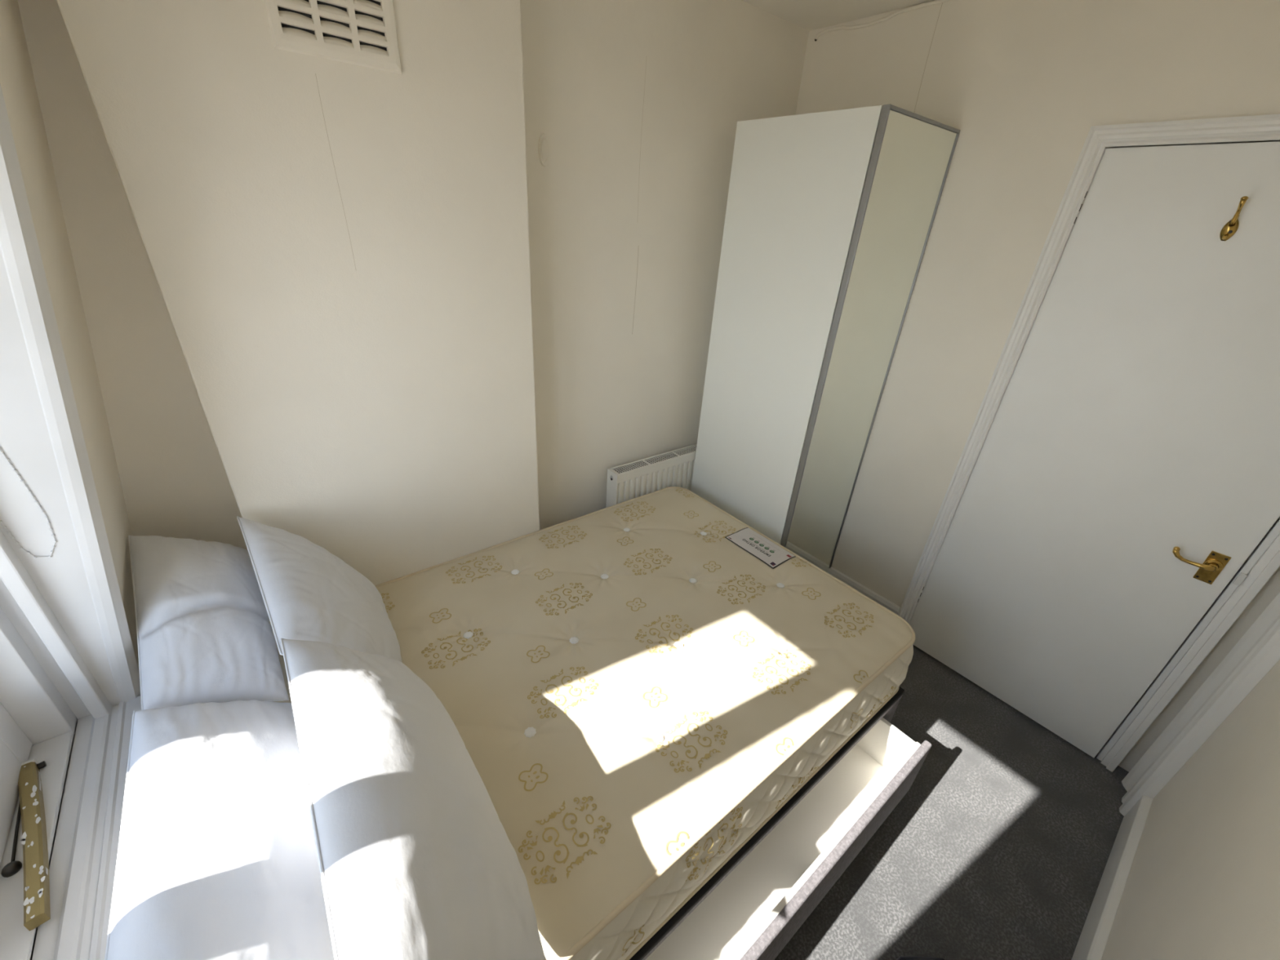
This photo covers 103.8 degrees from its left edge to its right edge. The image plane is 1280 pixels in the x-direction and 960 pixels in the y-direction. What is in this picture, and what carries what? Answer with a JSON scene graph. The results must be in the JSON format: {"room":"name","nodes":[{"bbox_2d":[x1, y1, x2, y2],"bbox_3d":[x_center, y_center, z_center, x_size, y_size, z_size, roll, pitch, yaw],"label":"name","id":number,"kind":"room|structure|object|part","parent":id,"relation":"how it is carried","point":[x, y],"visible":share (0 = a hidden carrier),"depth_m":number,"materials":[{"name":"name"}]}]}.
{"room":"bedroom","nodes":[
{"label":"bedroom","id":0,"kind":"room"},
{"bbox_2d":[0,0,140,719],"bbox_3d":[-0.724,0.261,0.485,0.540,2.437,2.041,-17,34,-35],"label":"wall window","id":1,"kind":"structure","parent":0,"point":[17,82],"depth_m":0.92,"materials":[{"name":"white paint"}]},
{"bbox_2d":[0,447,57,558],"bbox_3d":[-1.078,-0.236,0.734,0.057,0.865,0.004,-17,34,-35],"label":"chain","id":2,"kind":"object","parent":1,"relation":"attached to","point":[51,529],"visible":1,"depth_m":0.90,"materials":[{"name":"white paint"}]},
{"bbox_2d":[0,528,141,959],"bbox_3d":[-0.807,0.188,0.382,0.268,1.330,1.161,-17,34,-35],"label":"window","id":3,"kind":"structure","parent":1,"relation":"attached to","point":[83,776],"depth_m":0.92,"materials":[{"name":"white paint"}]},
{"bbox_2d":[0,803,22,877],"bbox_3d":[-1.080,0.599,0.876,0.022,0.022,0.199,-18,35,-36],"label":"pin","id":4,"kind":"object","parent":3,"relation":"attached to","point":[14,866],"visible":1,"depth_m":0.82,"materials":[{"name":"black metal"}]},
{"bbox_3d":[-1.087,0.597,0.877,0.005,0.006,0.188,-20,36,-38],"label":"rod","id":5,"kind":"part","parent":4,"relation":"part of","materials":[{"name":"black metal"}]},
{"bbox_3d":[-1.028,0.099,0.503,0.075,1.236,0.558,-17,34,-35],"label":"sash","id":6,"kind":"part","parent":3,"relation":"part of","materials":[{"name":"white paint"}]},
{"bbox_2d":[17,758,50,931],"bbox_3d":[-1.042,0.607,0.853,0.348,0.024,0.044,26,35,36],"label":"stay","id":7,"kind":"object","parent":3,"relation":"attached to","point":[37,911],"visible":0.94,"depth_m":0.83,"materials":[{"name":"gold metal"}]},
{"bbox_3d":[-0.854,0.191,0.339,0.143,1.300,1.160,-17,34,-35],"label":"frame","id":8,"kind":"part","parent":3,"relation":"part of","materials":[{"name":"white paint"}]},
{"bbox_3d":[-0.792,0.737,0.718,0.128,0.050,1.160,-17,34,-35],"label":"sill","id":9,"kind":"part","parent":3,"relation":"part of","materials":[{"name":"white paint"}]},
{"bbox_2d":[56,0,539,586],"bbox_3d":[-0.759,-0.290,1.532,0.891,2.437,0.144,-17,34,-35],"label":"wall","id":10,"kind":"structure","parent":0,"point":[338,252],"depth_m":1.28,"materials":[{"name":"beige paint"}]},
{"bbox_2d":[263,0,401,74],"bbox_3d":[-0.657,-1.051,1.062,0.255,0.260,0.012,-17,34,-35],"label":"air vent","id":11,"kind":"object","parent":10,"relation":"in","point":[361,33],"visible":1,"depth_m":1.10,"materials":[{"name":"beige paint"}]},
{"bbox_2d":[17,0,808,621],"bbox_3d":[-0.394,-0.483,1.948,3.096,2.437,0.120,-17,34,-35],"label":"wall","id":12,"kind":"structure","parent":0,"point":[638,105],"depth_m":1.76,"materials":[{"name":"beige paint"}]},
{"bbox_2d":[537,133,549,167],"bbox_3d":[-0.305,-1.052,1.599,0.039,0.092,0.010,-17,34,-35],"label":"cover plate","id":13,"kind":"object","parent":12,"relation":"attached to","point":[543,144],"visible":1,"depth_m":1.59,"materials":[{"name":"beige paint"}]},
{"bbox_2d":[606,444,697,507],"bbox_3d":[0.169,0.110,2.638,0.843,0.584,0.120,-17,34,-35],"label":"radiator","id":14,"kind":"object","parent":12,"relation":"attached to","point":[675,468],"visible":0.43,"depth_m":2.38,"materials":[{"name":"white metal"}]},
{"bbox_2d":[608,444,697,475],"bbox_3d":[0.203,-0.136,2.491,0.826,0.006,0.072,-17,34,-35],"label":"grille","id":15,"kind":"object","parent":14,"relation":"attached to","point":[664,459],"depth_m":2.38,"materials":[{"name":"white metal"}]},
{"bbox_3d":[0.166,0.108,2.646,0.830,0.576,0.008,-17,34,-35],"label":"panel","id":16,"kind":"part","parent":14,"relation":"part of","materials":[{"name":"white metal"}]},
{"bbox_2d":[742,0,933,31],"bbox_3d":[0.354,-1.165,0.634,3.096,0.080,2.281,-17,34,-35],"label":"ceiling","id":17,"kind":"structure","parent":0,"point":[808,15],"depth_m":1.84,"materials":[{"name":"paint"}]},
{"bbox_2d":[774,644,1128,959],"bbox_3d":[0.198,1.051,1.796,3.096,0.060,2.281,-17,34,-35],"label":"floor","id":18,"kind":"structure","parent":0,"point":[999,846],"depth_m":1.61,"materials":[{"name":"grey carpet"}]},
{"bbox_2d":[629,686,932,959],"bbox_3d":[-0.166,0.885,1.625,1.872,0.345,1.366,-17,34,-35],"label":"drawer","id":19,"kind":"object","parent":18,"relation":"on","point":[754,904],"visible":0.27,"depth_m":1.40,"materials":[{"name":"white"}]},
{"bbox_2d":[269,486,915,959],"bbox_3d":[-0.184,0.591,1.560,1.952,0.233,1.235,-17,34,-35],"label":"mattress","id":20,"kind":"object","parent":19,"relation":"on","point":[633,689],"visible":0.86,"depth_m":1.40,"materials":[{"name":"beige fabric"}]},
{"bbox_2d":[128,535,288,710],"bbox_3d":[-1.048,0.324,1.212,0.229,0.255,0.511,-17,34,-35],"label":"pillow","id":21,"kind":"object","parent":20,"relation":"on","point":[205,634],"visible":0.93,"depth_m":1.14,"materials":[{"name":"white fabric"}]},
{"bbox_2d":[104,699,334,959],"bbox_3d":[-0.667,0.618,0.821,0.268,0.205,0.731,-17,34,-35],"label":"pillow","id":22,"kind":"object","parent":20,"relation":"on","point":[217,857],"visible":0.79,"depth_m":0.77,"materials":[{"name":"white fabric"}]},
{"bbox_2d":[236,515,402,662],"bbox_3d":[-0.829,0.317,1.328,0.267,0.357,0.478,-17,34,-35],"label":"pillow","id":23,"kind":"object","parent":20,"relation":"on","point":[308,593],"visible":0.83,"depth_m":1.25,"materials":[{"name":"white fabric"}]},
{"bbox_2d":[280,638,546,959],"bbox_3d":[-0.428,0.580,0.928,0.268,0.322,0.789,-16,34,-34],"label":"pillow","id":24,"kind":"object","parent":20,"relation":"on","point":[417,860],"visible":1,"depth_m":0.79,"materials":[{"name":"white fabric"}]},
{"bbox_3d":[0.420,1.105,1.300,1.288,0.242,0.024,-17,34,-35],"label":"drawer","id":25,"kind":"part","parent":19,"relation":"part of","materials":[{"name":"white wood"}]},
{"bbox_2d":[691,104,960,573],"bbox_3d":[0.675,-0.367,2.281,0.493,2.056,0.595,-17,34,-35],"label":"wardrobe","id":26,"kind":"object","parent":18,"relation":"on","point":[829,218],"visible":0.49,"depth_m":1.91,"materials":[{"name":"white laminate"}]},
{"bbox_3d":[0.481,-0.314,2.154,0.018,2.056,0.569,-17,34,-35],"label":"panel","id":27,"kind":"part","parent":26,"relation":"part of","materials":[{"name":"white laminate"}]},
{"bbox_3d":[0.853,-0.262,2.083,0.493,2.036,0.022,-17,34,-35],"label":"door","id":28,"kind":"part","parent":26,"relation":"part of","materials":[{"name":"silver mirror"}]},
{"bbox_2d":[785,110,957,573],"bbox_3d":[0.857,-0.260,2.080,0.476,2.013,0.004,-17,34,-35],"label":"mirror","id":29,"kind":"object","parent":26,"relation":"attached to","point":[912,156],"depth_m":1.88,"materials":[{"name":"clear glass"}]},
{"bbox_2d":[897,955,945,959],"bbox_3d":[0.711,1.330,1.243,0.305,0.021,0.215,-17,34,-35],"label":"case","id":30,"kind":"object","parent":18,"relation":"on","point":[901,957],"visible":1,"depth_m":1.33,"materials":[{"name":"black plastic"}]},
{"bbox_2d":[795,0,1279,772],"bbox_3d":[1.336,-0.350,1.926,0.120,2.437,2.161,-17,34,-35],"label":"wall","id":31,"kind":"structure","parent":0,"point":[1024,84],"depth_m":1.72,"materials":[{"name":"beige paint"}]},
{"bbox_2d":[827,566,900,614],"bbox_3d":[0.884,0.462,2.770,0.018,0.165,1.101,-17,34,-35],"label":"baseboard","id":32,"kind":"structure","parent":31,"relation":"attached to","point":[855,584],"depth_m":2.49,"materials":[{"name":"white paint"}]},
{"bbox_2d":[814,0,951,40],"bbox_3d":[1.315,-1.422,1.382,0.012,0.038,1.944,-17,34,-35],"label":"cable","id":33,"kind":"object","parent":31,"relation":"attached to","point":[935,2],"visible":1,"depth_m":1.84,"materials":[{"name":"beige paint"}]},
{"bbox_2d":[897,114,1279,623],"bbox_3d":[1.541,0.018,1.678,0.024,2.042,0.846,-17,34,-35],"label":"trim","id":34,"kind":"structure","parent":31,"relation":"attached to","point":[1257,127],"depth_m":1.62,"materials":[{"name":"white paint"}]},
{"bbox_2d":[909,141,1279,757],"bbox_3d":[1.551,0.037,1.691,0.088,1.974,0.777,-17,34,-35],"label":"door","id":35,"kind":"structure","parent":31,"relation":"in","point":[1126,470],"depth_m":1.61,"materials":[{"name":"white paint"}]},
{"bbox_3d":[1.703,0.245,1.535,0.044,0.050,0.116,-17,34,-35],"label":"lever","id":36,"kind":"part","parent":35,"relation":"part of","materials":[{"name":"gold metal"}]},
{"bbox_3d":[1.744,0.267,1.530,0.005,0.102,0.042,-17,34,-35],"label":"handle plate","id":37,"kind":"part","parent":35,"relation":"part of","materials":[{"name":"gold metal"}]},
{"bbox_2d":[1096,517,1279,772],"bbox_3d":[1.825,0.191,1.440,0.056,1.992,0.054,-17,34,-35],"label":"trim","id":38,"kind":"structure","parent":31,"relation":"attached to","point":[1264,562],"depth_m":1.61,"materials":[{"name":"white paint"}]},
{"bbox_2d":[1101,659,1279,959],"bbox_3d":[0.875,0.399,0.435,2.916,2.437,0.120,-17,34,-35],"label":"wall","id":39,"kind":"structure","parent":0,"point":[1203,881],"depth_m":1.10,"materials":[{"name":"beige paint"}]},
{"bbox_2d":[1071,795,1152,959],"bbox_3d":[0.717,1.400,0.985,2.436,0.139,0.022,-17,34,-35],"label":"baseboard","id":40,"kind":"structure","parent":39,"relation":"attached to","point":[1094,936],"depth_m":1.44,"materials":[{"name":"white paint"}]},
{"bbox_2d":[1119,592,1279,816],"bbox_3d":[1.797,0.060,1.212,0.166,2.423,0.058,-17,34,-35],"label":"trim","id":41,"kind":"structure","parent":39,"relation":"attached to","point":[1258,651],"depth_m":1.52,"materials":[{"name":"white paint"}]}
]}

